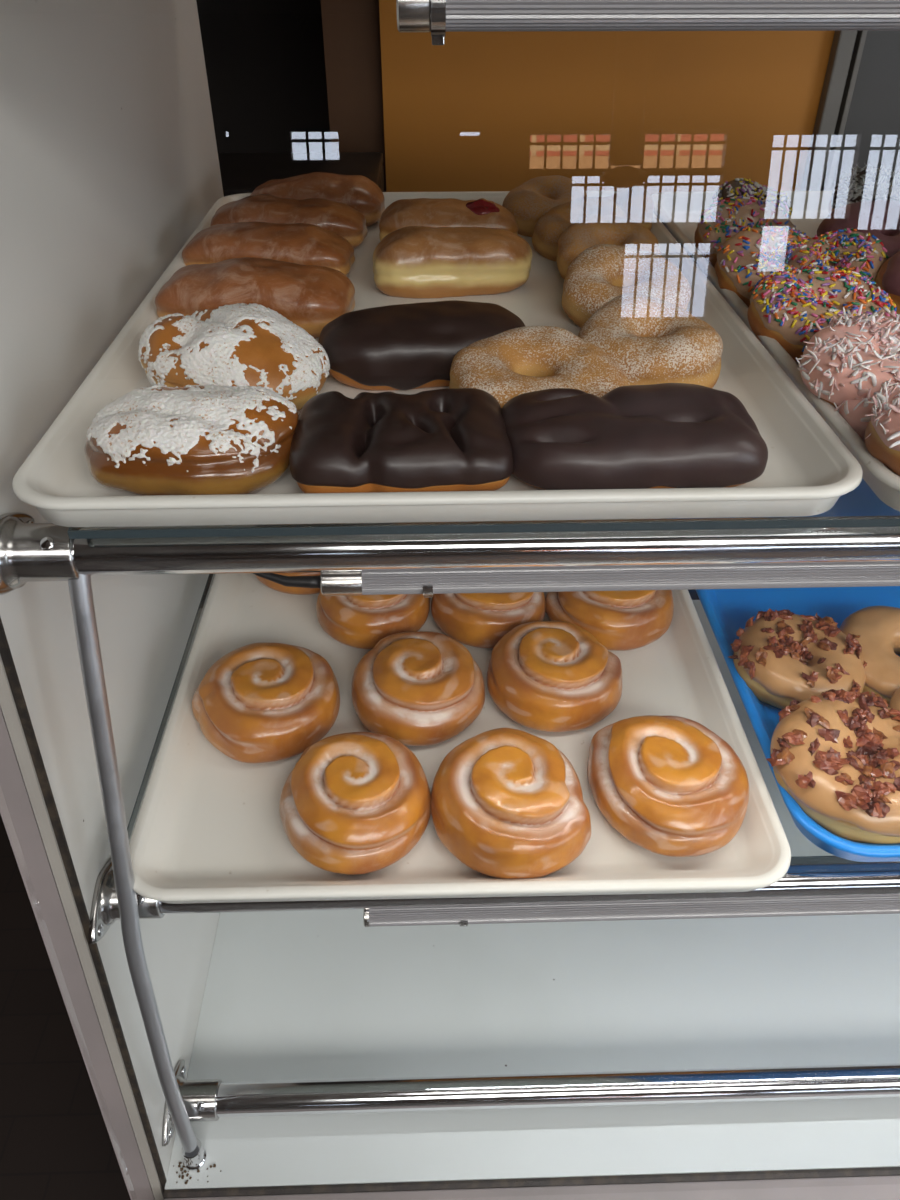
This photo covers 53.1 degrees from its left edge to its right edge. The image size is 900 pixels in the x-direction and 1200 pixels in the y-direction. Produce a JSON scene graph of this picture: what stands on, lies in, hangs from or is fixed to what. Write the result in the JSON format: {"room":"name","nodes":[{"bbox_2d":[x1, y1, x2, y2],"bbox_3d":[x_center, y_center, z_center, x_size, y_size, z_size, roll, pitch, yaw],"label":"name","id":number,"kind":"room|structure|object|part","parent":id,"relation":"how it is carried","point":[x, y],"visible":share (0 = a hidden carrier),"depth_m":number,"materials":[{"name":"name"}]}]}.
{"room":"food shop","nodes":[
{"label":"food shop","id":0,"kind":"room"},
{"bbox_2d":[196,0,331,152],"bbox_3d":[-2.184,-1.711,2.329,3.794,2.950,0.100,-1,37,-1],"label":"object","id":1,"kind":"structure","parent":0,"point":[265,59],"depth_m":2.51,"materials":[{"name":"black"}]},
{"bbox_2d":[0,589,699,1199],"bbox_3d":[0.549,2.281,-0.461,9.000,0.100,12.700,-1,37,-1],"label":"floor","id":2,"kind":"structure","parent":0,"point":[56,1144],"depth_m":1.46,"materials":[{"name":"tile"}]},
{"bbox_2d":[218,152,383,196],"bbox_3d":[-0.414,-0.433,2.160,0.544,1.105,0.340,-1,37,-1],"label":"storage cabinet","id":3,"kind":"object","parent":2,"relation":"on","point":[241,173],"visible":0.18,"depth_m":1.85,"materials":[{"name":"black laminate"}]},
{"bbox_2d":[0,0,899,1199],"bbox_3d":[0.586,-0.009,0.889,1.751,1.950,0.902,-1,37,-1],"label":"display case","id":4,"kind":"object","parent":2,"relation":"on","point":[298,1050],"visible":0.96,"depth_m":0.78,"materials":[{"name":"white metal"}]},
{"bbox_3d":[-0.270,0.212,0.609,0.020,1.910,0.233,-1,37,-1],"label":"edge trim","id":5,"kind":"part","parent":4,"relation":"part of","materials":[{"name":"grey metal"}]},
{"bbox_3d":[-0.256,0.212,0.610,0.008,1.910,0.233,-1,37,-1],"label":"edge trim","id":6,"kind":"part","parent":4,"relation":"part of","materials":[{"name":"grey metal"}]},
{"bbox_3d":[-0.272,0.015,0.881,0.031,1.920,0.898,-1,37,-1],"label":"panel","id":7,"kind":"part","parent":4,"relation":"part of","materials":[{"name":"white laminate"}]},
{"bbox_3d":[-0.214,0.225,0.638,0.017,0.558,0.088,8,37,10],"label":"support rod","id":8,"kind":"part","parent":4,"relation":"part of","materials":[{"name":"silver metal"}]},
{"bbox_2d":[182,1138,206,1170],"bbox_3d":[-0.225,0.483,0.786,0.020,0.024,0.020,-1,37,-1],"label":"socket","id":9,"kind":"object","parent":4,"relation":"attached to","point":[194,1158],"depth_m":0.78,"materials":[{"name":"silver metal"}]},
{"bbox_2d":[173,1162,220,1183],"bbox_3d":[-0.221,0.499,0.784,0.043,0.003,0.018,-1,37,-1],"label":"crumbs","id":10,"kind":"object","parent":4,"relation":"on","point":[179,1165],"visible":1,"depth_m":0.79,"materials":[{"name":"brown"}]},
{"bbox_2d":[67,518,899,538],"bbox_3d":[0.607,-0.256,0.771,1.636,0.006,0.694,-1,37,-1],"label":"glass shelf","id":11,"kind":"object","parent":4,"relation":"attached to","point":[73,533],"visible":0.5,"depth_m":0.48,"materials":[{"name":"grey"}]},
{"bbox_2d":[12,191,862,526],"bbox_3d":[-0.013,-0.242,0.730,0.457,0.021,0.664,-1,37,-1],"label":"serving tray","id":12,"kind":"object","parent":11,"relation":"on","point":[808,468],"visible":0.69,"depth_m":0.50,"materials":[{"name":"white plastic"}]},
{"bbox_2d":[84,384,298,495],"bbox_3d":[-0.143,-0.093,0.503,0.121,0.048,0.088,-1,37,-1],"label":"doughnut","id":13,"kind":"object","parent":12,"relation":"on","point":[157,439],"visible":0.94,"depth_m":0.48,"materials":[{"name":"white food"}]},
{"bbox_2d":[138,303,329,410],"bbox_3d":[-0.143,-0.160,0.590,0.133,0.058,0.096,12,38,15],"label":"doughnut","id":14,"kind":"object","parent":12,"relation":"on","point":[238,344],"visible":0.84,"depth_m":0.56,"materials":[{"name":"white food"}]},
{"bbox_2d":[155,257,354,337],"bbox_3d":[-0.150,-0.236,0.694,0.152,0.049,0.079,3,37,4],"label":"bar","id":15,"kind":"object","parent":12,"relation":"on","point":[311,297],"visible":0.66,"depth_m":0.67,"materials":[{"name":"brown food"}]},
{"bbox_2d":[182,222,354,275],"bbox_3d":[-0.161,-0.310,0.798,0.150,0.042,0.070,2,37,3],"label":"bar","id":16,"kind":"object","parent":12,"relation":"on","point":[298,243],"visible":0.6,"depth_m":0.77,"materials":[{"name":"brown food"}]},
{"bbox_2d":[210,194,367,248],"bbox_3d":[-0.157,-0.366,0.871,0.151,0.044,0.071,1,37,2],"label":"bar","id":17,"kind":"object","parent":12,"relation":"on","point":[341,219],"visible":0.59,"depth_m":0.85,"materials":[{"name":"brown food"}]},
{"bbox_2d":[250,172,384,226],"bbox_3d":[-0.140,-0.420,0.940,0.145,0.047,0.071,4,37,5],"label":"bar","id":18,"kind":"object","parent":12,"relation":"on","point":[358,192],"visible":0.48,"depth_m":0.91,"materials":[{"name":"brown food"}]},
{"bbox_2d":[289,388,512,492],"bbox_3d":[-0.028,-0.090,0.509,0.125,0.036,0.095,-2,37,-2],"label":"pastry","id":19,"kind":"object","parent":12,"relation":"on","point":[457,439],"visible":0.98,"depth_m":0.48,"materials":[{"name":"brown food"}]},
{"bbox_2d":[318,300,524,390],"bbox_3d":[-0.018,-0.179,0.622,0.146,0.044,0.078,-6,37,-8],"label":"bar","id":20,"kind":"object","parent":12,"relation":"on","point":[413,345],"visible":0.82,"depth_m":0.59,"materials":[{"name":"brown food"}]},
{"bbox_2d":[379,198,518,240],"bbox_3d":[-0.001,-0.363,0.865,0.135,0.046,0.066,1,37,1],"label":"bar","id":21,"kind":"object","parent":12,"relation":"on","point":[449,212],"visible":0.62,"depth_m":0.84,"materials":[{"name":"brown food"}]},
{"bbox_2d":[373,226,531,298],"bbox_3d":[0.002,-0.292,0.769,0.138,0.048,0.070,-1,37,-1],"label":"bar","id":22,"kind":"object","parent":12,"relation":"on","point":[416,262],"visible":1,"depth_m":0.75,"materials":[{"name":"brown food"}]},
{"bbox_2d":[449,326,627,408],"bbox_3d":[0.056,-0.140,0.576,0.114,0.042,0.111,19,41,24],"label":"doughnut","id":23,"kind":"object","parent":12,"relation":"on","point":[506,365],"visible":0.7,"depth_m":0.57,"materials":[{"name":"beige food"}]},
{"bbox_2d":[502,175,586,236],"bbox_3d":[0.098,-0.405,0.927,0.087,0.050,0.091,8,38,10],"label":"doughnut","id":24,"kind":"object","parent":12,"relation":"on","point":[528,202],"visible":0.68,"depth_m":0.91,"materials":[{"name":"brown food"}]},
{"bbox_2d":[532,196,624,260],"bbox_3d":[0.122,-0.351,0.854,0.087,0.049,0.084,-10,38,-14],"label":"doughnut","id":25,"kind":"object","parent":12,"relation":"on","point":[548,229],"visible":0.37,"depth_m":0.84,"materials":[{"name":"brown food"}]},
{"bbox_2d":[556,213,660,279],"bbox_3d":[0.140,-0.302,0.786,0.091,0.051,0.093,20,41,24],"label":"doughnut","id":26,"kind":"object","parent":12,"relation":"on","point":[588,231],"visible":0.38,"depth_m":0.78,"materials":[{"name":"brown food"}]},
{"bbox_2d":[562,244,691,327],"bbox_3d":[0.139,-0.244,0.706,0.099,0.053,0.096,7,37,9],"label":"doughnut","id":27,"kind":"object","parent":12,"relation":"on","point":[601,273],"visible":0.7,"depth_m":0.69,"materials":[{"name":"brown food"}]},
{"bbox_2d":[605,186,653,229],"bbox_3d":[0.163,-0.379,0.885,0.076,0.048,0.074,16,40,20],"label":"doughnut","id":28,"kind":"object","parent":12,"relation":"on","point":[636,203],"visible":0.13,"depth_m":0.86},
{"bbox_2d":[501,383,767,489],"bbox_3d":[0.102,-0.094,0.512,0.150,0.039,0.095,-2,37,-2],"label":"pastry","id":29,"kind":"object","parent":12,"relation":"on","point":[663,435],"visible":0.91,"depth_m":0.48,"materials":[{"name":"brown food"}]},
{"bbox_2d":[578,293,722,387],"bbox_3d":[0.136,-0.171,0.610,0.098,0.050,0.099,21,41,25],"label":"doughnut","id":30,"kind":"object","parent":12,"relation":"on","point":[653,340],"visible":0.8,"depth_m":0.58,"materials":[{"name":"beige food"}]},
{"bbox_2d":[651,191,899,511],"bbox_3d":[0.448,-0.246,0.735,0.457,0.021,0.664,-1,37,-1],"label":"serving tray","id":31,"kind":"object","parent":11,"relation":"on","point":[679,212],"visible":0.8,"depth_m":0.76,"materials":[{"name":"white plastic"}]},
{"bbox_2d":[694,195,796,267],"bbox_3d":[0.274,-0.334,0.826,0.095,0.057,0.093,-1,37,-1],"label":"doughnut","id":32,"kind":"object","parent":31,"relation":"on","point":[722,220],"visible":0.41,"depth_m":0.82,"materials":[{"name":"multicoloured food"}]},
{"bbox_2d":[712,178,792,218],"bbox_3d":[0.305,-0.396,0.911,0.080,0.047,0.082,-7,37,-10],"label":"doughnut","id":33,"kind":"object","parent":31,"relation":"on","point":[738,186],"visible":0.4,"depth_m":0.91,"materials":[{"name":"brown food"}]},
{"bbox_2d":[715,225,829,307],"bbox_3d":[0.267,-0.266,0.735,0.098,0.059,0.100,1,37,1],"label":"doughnut","id":34,"kind":"object","parent":31,"relation":"on","point":[752,254],"visible":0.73,"depth_m":0.73,"materials":[{"name":"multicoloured food"}]},
{"bbox_2d":[747,265,897,362],"bbox_3d":[0.272,-0.203,0.651,0.105,0.052,0.104,-23,43,-28],"label":"doughnut","id":35,"kind":"object","parent":31,"relation":"on","point":[785,307],"visible":0.78,"depth_m":0.64,"materials":[{"name":"multicoloured food"}]},
{"bbox_2d":[784,228,888,284],"bbox_3d":[0.308,-0.265,0.727,0.078,0.059,0.074,-7,37,-10],"label":"doughnut","id":36,"kind":"object","parent":31,"relation":"on","point":[845,248],"visible":0.56,"depth_m":0.71,"materials":[{"name":"multicoloured food"}]},
{"bbox_2d":[796,304,899,407],"bbox_3d":[0.282,-0.143,0.563,0.116,0.054,0.124,22,42,26],"label":"doughnut","id":37,"kind":"object","parent":31,"relation":"on","point":[850,358],"visible":0.85,"depth_m":0.55,"materials":[{"name":"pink food"}]},
{"bbox_2d":[834,398,873,440],"bbox_3d":[0.274,-0.109,0.535,0.082,0.044,0.086,-10,38,-12],"label":"doughnut","id":38,"kind":"object","parent":31,"relation":"on","point":[854,412],"visible":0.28,"depth_m":0.53,"materials":[{"name":"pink food"}]},
{"bbox_2d":[817,200,899,258],"bbox_3d":[0.366,-0.300,0.763,0.103,0.058,0.103,-16,40,-20],"label":"doughnut","id":39,"kind":"object","parent":31,"relation":"on","point":[880,218],"visible":0.44,"depth_m":0.76,"materials":[{"name":"pink food"}]},
{"bbox_2d":[828,163,899,212],"bbox_3d":[0.425,-0.393,0.888,0.099,0.058,0.093,28,45,32],"label":"doughnut","id":40,"kind":"object","parent":31,"relation":"on","point":[871,184],"visible":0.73,"depth_m":0.89,"materials":[{"name":"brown food"}]},
{"bbox_2d":[864,376,899,475],"bbox_3d":[0.285,-0.089,0.485,0.124,0.054,0.118,5,37,7],"label":"doughnut","id":41,"kind":"object","parent":31,"relation":"on","point":[882,432],"visible":1,"depth_m":0.48,"materials":[{"name":"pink food"}]},
{"bbox_2d":[874,251,899,313],"bbox_3d":[0.382,-0.237,0.686,0.111,0.054,0.106,14,39,18],"label":"doughnut","id":42,"kind":"object","parent":31,"relation":"on","point":[887,279],"visible":0.61,"depth_m":0.68,"materials":[{"name":"food"}]},
{"bbox_3d":[0.594,-0.040,0.521,1.683,0.027,0.027,-1,37,-1],"label":"rail","id":43,"kind":"part","parent":4,"relation":"part of","materials":[{"name":"silver metal"}]},
{"bbox_2d":[113,574,899,875],"bbox_3d":[0.590,-0.032,0.930,1.670,0.008,0.706,-1,37,-1],"label":"glass shelf","id":44,"kind":"object","parent":4,"relation":"attached to","point":[797,859],"visible":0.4,"depth_m":0.71,"materials":[{"name":"grey"}]},
{"bbox_2d":[129,519,790,903],"bbox_3d":[-0.001,0.001,0.861,0.457,0.021,0.664,-1,37,-1],"label":"serving tray","id":45,"kind":"object","parent":44,"relation":"on","point":[208,828],"visible":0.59,"depth_m":0.66,"materials":[{"name":"white plastic"}]},
{"bbox_2d":[192,642,339,762],"bbox_3d":[-0.150,0.077,0.731,0.119,0.049,0.122,-1,37,-1],"label":"cinnamon roll","id":46,"kind":"object","parent":45,"relation":"on","point":[261,702],"visible":0.99,"depth_m":0.70,"materials":[{"name":"brown food"}]},
{"bbox_2d":[255,523,346,594],"bbox_3d":[-0.144,-0.053,0.904,0.111,0.048,0.117,-1,37,-1],"label":"cinnamon roll","id":47,"kind":"object","parent":45,"relation":"on","point":[275,586],"visible":0.07,"depth_m":0.87,"materials":[{"name":"brown food"}]},
{"bbox_2d":[279,732,430,874],"bbox_3d":[-0.069,0.139,0.646,0.111,0.051,0.115,-1,37,-1],"label":"cinnamon roll","id":48,"kind":"object","parent":45,"relation":"on","point":[352,803],"visible":1,"depth_m":0.62,"materials":[{"name":"brown food"}]},
{"bbox_2d":[316,590,429,648],"bbox_3d":[-0.072,-0.003,0.837,0.106,0.049,0.113,-1,37,-1],"label":"cinnamon roll","id":49,"kind":"object","parent":45,"relation":"on","point":[359,621],"visible":0.57,"depth_m":0.80,"materials":[{"name":"brown food"}]},
{"bbox_2d":[351,631,484,745],"bbox_3d":[-0.026,0.067,0.744,0.111,0.049,0.118,-1,37,-1],"label":"cinnamon roll","id":50,"kind":"object","parent":45,"relation":"on","point":[422,688],"visible":1,"depth_m":0.72,"materials":[{"name":"brown food"}]},
{"bbox_2d":[431,592,545,647],"bbox_3d":[0.036,-0.003,0.837,0.108,0.049,0.110,-1,37,-1],"label":"cinnamon roll","id":51,"kind":"object","parent":45,"relation":"on","point":[479,620],"visible":0.49,"depth_m":0.80,"materials":[{"name":"brown food"}]},
{"bbox_2d":[431,728,590,878],"bbox_3d":[0.042,0.140,0.644,0.112,0.053,0.122,-1,37,-1],"label":"cinnamon roll","id":52,"kind":"object","parent":45,"relation":"on","point":[507,803],"visible":1,"depth_m":0.61,"materials":[{"name":"brown food"}]},
{"bbox_2d":[487,620,621,731],"bbox_3d":[0.088,0.059,0.754,0.114,0.051,0.115,-1,37,-1],"label":"cinnamon roll","id":53,"kind":"object","parent":45,"relation":"on","point":[552,675],"visible":1,"depth_m":0.72,"materials":[{"name":"brown food"}]},
{"bbox_2d":[545,590,673,650],"bbox_3d":[0.148,-0.003,0.836,0.119,0.051,0.116,-1,37,-1],"label":"cinnamon roll","id":54,"kind":"object","parent":45,"relation":"on","point":[633,619],"visible":0.59,"depth_m":0.80,"materials":[{"name":"brown food"}]},
{"bbox_2d":[587,715,748,856],"bbox_3d":[0.161,0.129,0.660,0.115,0.051,0.122,-1,37,-1],"label":"cinnamon roll","id":55,"kind":"object","parent":45,"relation":"on","point":[671,786],"visible":1,"depth_m":0.63,"materials":[{"name":"brown food"}]},
{"bbox_2d":[666,478,899,861],"bbox_3d":[0.463,-0.020,0.888,0.457,0.022,0.664,-1,37,-1],"label":"plastic tray","id":56,"kind":"object","parent":44,"relation":"on","point":[726,610],"visible":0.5,"depth_m":0.86,"materials":[{"name":"blue plastic"}]},
{"bbox_2d":[728,608,866,708],"bbox_3d":[0.296,0.050,0.764,0.114,0.054,0.107,14,39,18],"label":"doughnut","id":57,"kind":"object","parent":56,"relation":"on","point":[784,656],"visible":0.96,"depth_m":0.74,"materials":[{"name":"beige food"}]},
{"bbox_2d":[766,689,899,843],"bbox_3d":[0.309,0.119,0.662,0.139,0.057,0.130,16,40,20],"label":"doughnut","id":58,"kind":"object","parent":56,"relation":"on","point":[836,753],"visible":1,"depth_m":0.65,"materials":[{"name":"beige food"}]},
{"bbox_2d":[839,606,899,706],"bbox_3d":[0.390,0.049,0.772,0.113,0.046,0.113,20,41,24],"label":"doughnut","id":59,"kind":"object","parent":56,"relation":"on","point":[878,627],"visible":0.8,"depth_m":0.76,"materials":[{"name":"beige food"}]},
{"bbox_2d":[888,687,899,710],"bbox_3d":[0.406,0.101,0.705,0.107,0.045,0.109,-9,38,-12],"label":"doughnut","id":60,"kind":"object","parent":56,"relation":"on","point":[894,702],"visible":0.37,"depth_m":0.72,"materials":[{"name":"beige food"}]},
{"bbox_3d":[0.595,0.199,0.663,1.683,0.025,0.025,-1,37,-1],"label":"rail","id":61,"kind":"part","parent":4,"relation":"part of","materials":[{"name":"silver metal"}]},
{"bbox_3d":[0.598,0.541,0.780,1.687,0.060,0.067,-1,37,-1],"label":"sill","id":62,"kind":"part","parent":4,"relation":"part of","materials":[{"name":"grey metal"}]},
{"bbox_3d":[0.596,0.431,0.818,1.683,0.027,0.027,-1,37,-1],"label":"rail","id":63,"kind":"part","parent":4,"relation":"part of","materials":[{"name":"silver metal"}]},
{"bbox_2d":[252,563,899,597],"bbox_3d":[0.596,-0.033,0.545,1.622,0.029,0.051,-1,37,-1],"label":"light","id":64,"kind":"object","parent":4,"relation":"attached to","point":[427,583],"visible":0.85,"depth_m":0.52,"materials":[{"name":"grey metal"}]},
{"bbox_2d":[363,896,899,926],"bbox_3d":[0.673,0.218,0.671,1.472,0.020,0.019,-1,37,-1],"label":"light","id":65,"kind":"object","parent":4,"relation":"attached to","point":[463,916],"visible":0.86,"depth_m":0.65,"materials":[{"name":"grey metal"}]},
{"bbox_2d":[396,0,899,44],"bbox_3d":[0.694,-0.242,0.368,1.429,0.023,0.022,-1,37,-1],"label":"light","id":66,"kind":"object","parent":4,"relation":"attached to","point":[437,17],"visible":1,"depth_m":0.35,"materials":[{"name":"grey metal"}]},
{"bbox_2d":[321,0,386,191],"bbox_3d":[-0.209,-1.373,1.877,0.122,2.950,0.180,-1,37,-1],"label":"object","id":67,"kind":"structure","parent":0,"point":[351,28],"depth_m":1.94,"materials":[{"name":"brown paint"}]},
{"bbox_2d":[379,0,834,518],"bbox_3d":[0.329,-1.340,1.833,0.951,2.950,0.120,-1,37,-1],"label":"wall","id":68,"kind":"structure","parent":0,"point":[654,111],"depth_m":1.96,"materials":[{"name":"orange paint"}]},
{"bbox_2d":[800,30,867,190],"bbox_3d":[0.839,-1.333,1.824,0.066,2.950,0.130,-1,37,-1],"label":"trim","id":69,"kind":"structure","parent":68,"relation":"attached to","point":[847,47],"depth_m":1.96,"materials":[{"name":"grey paint"}]},
{"bbox_3d":[3.036,-1.385,1.893,3.800,2.950,0.120,-1,37,-1],"label":"wall","id":70,"kind":"structure","parent":0,"visible":0},
{"bbox_2d":[830,30,899,190],"bbox_3d":[1.004,-1.348,1.844,0.264,2.950,0.040,-1,37,-1],"label":"door","id":71,"kind":"structure","parent":70,"relation":"in","point":[871,135],"depth_m":2.01,"materials":[{"name":"grey"}]}
]}

